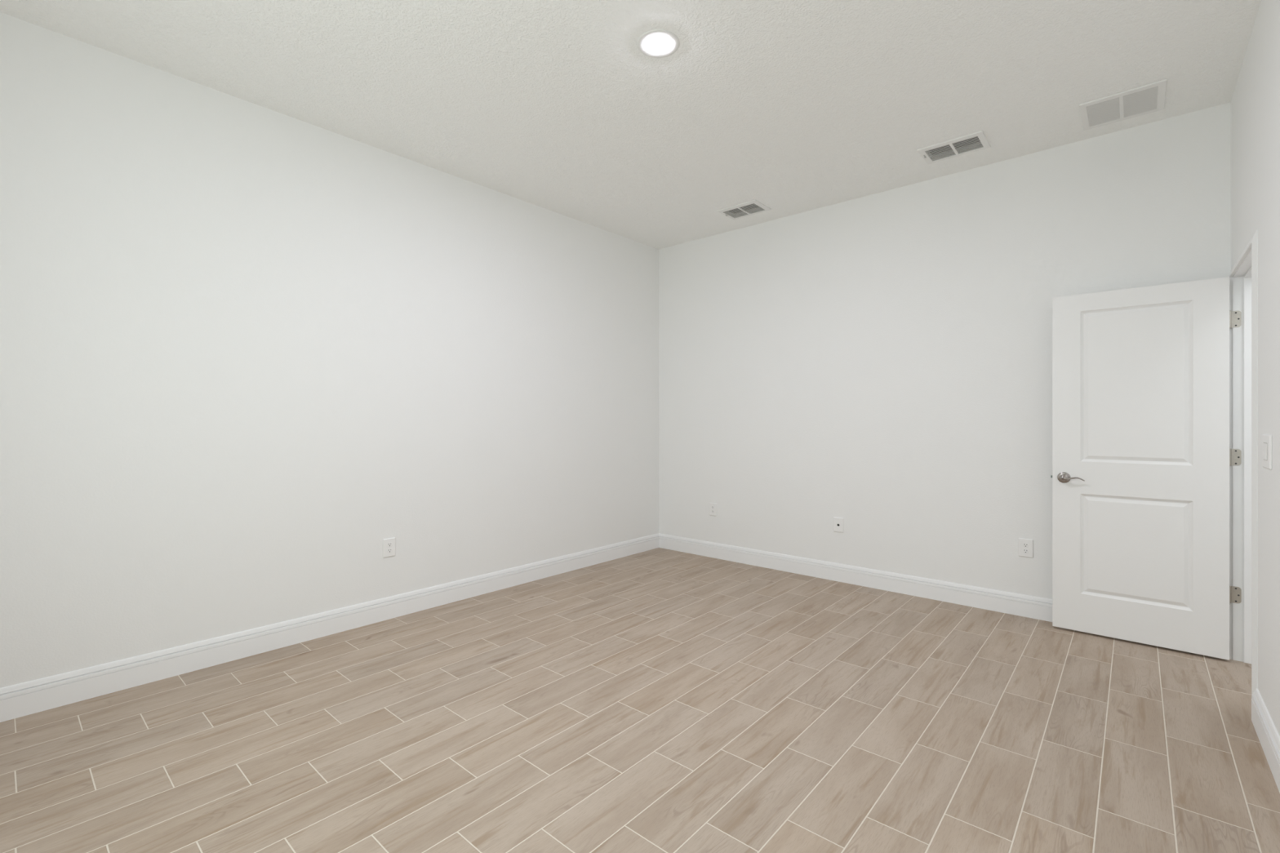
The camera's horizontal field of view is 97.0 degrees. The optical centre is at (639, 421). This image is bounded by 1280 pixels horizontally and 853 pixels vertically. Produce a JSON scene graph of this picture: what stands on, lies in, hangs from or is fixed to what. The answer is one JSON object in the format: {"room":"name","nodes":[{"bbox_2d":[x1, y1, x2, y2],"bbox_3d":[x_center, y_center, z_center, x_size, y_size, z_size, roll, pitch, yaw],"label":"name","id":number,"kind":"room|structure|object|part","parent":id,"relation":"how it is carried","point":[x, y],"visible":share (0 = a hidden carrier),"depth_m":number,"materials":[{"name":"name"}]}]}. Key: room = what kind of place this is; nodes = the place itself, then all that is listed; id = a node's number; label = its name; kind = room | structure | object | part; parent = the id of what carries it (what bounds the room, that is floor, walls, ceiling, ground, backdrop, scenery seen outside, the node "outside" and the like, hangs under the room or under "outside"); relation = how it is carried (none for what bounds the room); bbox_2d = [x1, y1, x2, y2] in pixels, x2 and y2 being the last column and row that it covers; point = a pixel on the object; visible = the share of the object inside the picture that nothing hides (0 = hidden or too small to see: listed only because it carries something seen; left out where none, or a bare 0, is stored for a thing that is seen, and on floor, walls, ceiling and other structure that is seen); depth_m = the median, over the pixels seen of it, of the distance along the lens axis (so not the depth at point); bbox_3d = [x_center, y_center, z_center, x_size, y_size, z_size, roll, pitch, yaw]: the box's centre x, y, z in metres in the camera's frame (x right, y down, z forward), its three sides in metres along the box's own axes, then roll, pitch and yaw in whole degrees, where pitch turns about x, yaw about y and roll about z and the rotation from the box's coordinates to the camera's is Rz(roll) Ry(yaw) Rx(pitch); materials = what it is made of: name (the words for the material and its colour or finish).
{"room":"empty bedroom","nodes":[
{"label":"empty bedroom","id":0,"kind":"room"},
{"bbox_2d":[0,12,658,688],"bbox_3d":[-1.511,-0.235,3.943,0.115,3.050,5.277,0,0,41],"label":"wall","id":1,"kind":"structure","parent":0,"point":[248,349],"depth_m":3.16,"materials":[{"name":"white paint"}]},
{"bbox_2d":[0,533,658,722],"bbox_3d":[-1.462,1.219,3.900,0.016,0.142,5.047,0,0,41],"label":"baseboard","id":2,"kind":"structure","parent":1,"relation":"attached to","point":[20,700],"depth_m":3.16,"materials":[{"name":"white paint"}]},
{"bbox_2d":[382,537,395,557],"bbox_3d":[-1.638,0.826,3.704,0.009,0.121,0.082,0,0,41],"label":"power outlet","id":3,"kind":"object","parent":1,"relation":"attached to","point":[388,544],"visible":1,"depth_m":3.70,"materials":[{"name":"white plastic"}]},
{"bbox_2d":[386,548,392,552],"bbox_3d":[-1.636,0.846,3.703,0.005,0.028,0.034,0,0,41],"label":"receptacle","id":4,"kind":"object","parent":3,"relation":"attached to","point":[388,550],"depth_m":3.70,"materials":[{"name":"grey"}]},
{"bbox_2d":[0,0,1261,248],"bbox_3d":[0.574,-1.775,2.119,5.656,0.030,5.277,0,0,41],"label":"ceiling","id":5,"kind":"structure","parent":0,"point":[790,107],"depth_m":2.87,"materials":[{"name":"white paint"}]},
{"bbox_2d":[636,29,679,57],"bbox_3d":[0.085,-1.756,2.643,0.198,0.007,0.198,0,0,41],"label":"recessed light","id":6,"kind":"object","parent":5,"relation":"in","point":[655,43],"visible":1,"depth_m":2.63,"materials":[{"name":"white plastic"}]},
{"bbox_2d":[644,35,671,53],"bbox_3d":[0.085,-1.756,2.643,0.124,0.006,0.124,0,0,41],"label":"diffuser","id":7,"kind":"object","parent":6,"relation":"attached to","point":[653,43],"depth_m":2.64,"materials":[{"name":"white plastic"}]},
{"bbox_2d":[716,200,771,219],"bbox_3d":[0.865,-1.827,4.714,0.360,0.173,0.265,0,0,41],"label":"ceiling vent","id":8,"kind":"object","parent":5,"relation":"in","point":[753,204],"visible":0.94,"depth_m":4.71,"materials":[{"name":"white metal"}]},
{"bbox_2d":[916,130,990,164],"bbox_3d":[2.018,-1.827,3.647,0.368,0.173,0.263,0,0,41],"label":"ceiling vent","id":9,"kind":"object","parent":5,"relation":"in","point":[953,144],"visible":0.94,"depth_m":3.64,"materials":[{"name":"white metal"}]},
{"bbox_2d":[1079,79,1166,130],"bbox_3d":[2.691,-1.832,3.164,0.357,0.162,0.363,0,0,41],"label":"ceiling vent","id":10,"kind":"object","parent":5,"relation":"in","point":[1147,99],"visible":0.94,"depth_m":3.15,"materials":[{"name":"white metal"}]},
{"bbox_2d":[0,547,1279,852],"bbox_3d":[0.574,1.340,2.119,5.656,0.100,5.277,0,0,41],"label":"floor","id":11,"kind":"structure","parent":0,"point":[659,700],"depth_m":2.32,"materials":[{"name":"brown tile"}]},
{"bbox_2d":[658,102,1231,599],"bbox_3d":[2.273,-0.235,4.062,5.426,3.050,0.115,0,0,41],"label":"wall","id":12,"kind":"structure","parent":0,"point":[881,363],"depth_m":4.19,"materials":[{"name":"white paint"}]},
{"bbox_2d":[709,502,716,515],"bbox_3d":[0.692,0.835,5.363,0.082,0.121,0.009,0,0,41],"label":"power outlet","id":13,"kind":"object","parent":12,"relation":"attached to","point":[713,506],"visible":1,"depth_m":5.36,"materials":[{"name":"white plastic"}]},
{"bbox_2d":[833,516,844,533],"bbox_3d":[1.599,0.836,4.567,0.082,0.118,0.012,0,0,41],"label":"outlet","id":14,"kind":"object","parent":12,"relation":"attached to","point":[838,522],"visible":1,"depth_m":4.56,"materials":[{"name":"white plastic"}]},
{"bbox_2d":[658,533,1052,622],"bbox_3d":[1.720,1.219,4.459,4.071,0.142,0.016,0,0,41],"label":"baseboard","id":15,"kind":"structure","parent":12,"relation":"attached to","point":[1012,603],"depth_m":4.36,"materials":[{"name":"white paint"}]},
{"bbox_2d":[1017,537,1033,558],"bbox_3d":[2.546,0.837,3.741,0.082,0.121,0.009,0,0,41],"label":"power outlet","id":16,"kind":"object","parent":12,"relation":"attached to","point":[1025,546],"visible":1,"depth_m":3.74,"materials":[{"name":"white plastic"}]},
{"bbox_2d":[1022,542,1028,547],"bbox_3d":[2.545,0.818,3.740,0.034,0.028,0.005,0,0,41],"label":"receptacle","id":17,"kind":"object","parent":16,"relation":"attached to","point":[1024,544],"depth_m":3.74,"materials":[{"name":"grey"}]},
{"bbox_2d":[1022,548,1028,553],"bbox_3d":[2.545,0.857,3.740,0.034,0.028,0.005,0,0,41],"label":"receptacle","id":18,"kind":"object","parent":16,"relation":"attached to","point":[1024,550],"depth_m":3.74,"materials":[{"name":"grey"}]},
{"bbox_2d":[1231,0,1279,736],"bbox_3d":[1.640,-0.235,1.188,0.115,3.050,5.047,0,0,41],"label":"wall","id":19,"kind":"structure","parent":0,"point":[1255,99],"depth_m":2.29,"materials":[{"name":"white paint"}]},
{"bbox_2d":[1050,276,1241,660],"bbox_3d":[2.885,0.253,3.279,0.826,2.047,0.149,0,0,41],"label":"door","id":20,"kind":"structure","parent":19,"relation":"in","point":[1142,455],"depth_m":3.25,"materials":[{"name":"white paint"}]},
{"bbox_3d":[2.608,0.347,3.488,0.067,0.067,0.015,0,0,41],"label":"handle","id":21,"kind":"part","parent":20,"relation":"part of","materials":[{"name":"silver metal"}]},
{"bbox_3d":[2.624,0.347,3.437,0.116,0.026,0.042,0,0,41],"label":"lever","id":22,"kind":"part","parent":20,"relation":"part of","materials":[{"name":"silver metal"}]},
{"bbox_3d":[2.870,-0.211,3.292,0.412,0.835,0.030,0,0,41],"label":"panel","id":23,"kind":"part","parent":20,"relation":"part of","materials":[{"name":"white paint"}]},
{"bbox_3d":[2.870,0.744,3.292,0.412,0.530,0.030,0,0,41],"label":"panel","id":24,"kind":"part","parent":20,"relation":"part of","materials":[{"name":"white paint"}]},
{"bbox_2d":[1228,229,1257,698],"bbox_3d":[2.983,0.232,2.734,0.128,2.116,0.883,0,0,41],"label":"door frame","id":25,"kind":"structure","parent":19,"relation":"attached to","point":[1243,276],"depth_m":3.02,"materials":[{"name":"white paint"}]},
{"bbox_2d":[1251,688,1279,792],"bbox_3d":[1.287,1.219,0.886,0.019,0.142,4.128,0,0,41],"label":"baseboard","id":26,"kind":"structure","parent":19,"relation":"attached to","point":[1267,733],"depth_m":2.18,"materials":[{"name":"white paint"}]},
{"bbox_2d":[1262,434,1271,470],"bbox_3d":[2.482,0.120,2.247,0.012,0.134,0.175,0,0,41],"label":"light switch","id":27,"kind":"object","parent":19,"relation":"attached to","point":[1266,438],"visible":1,"depth_m":2.21,"materials":[{"name":"white plastic"}]}
]}

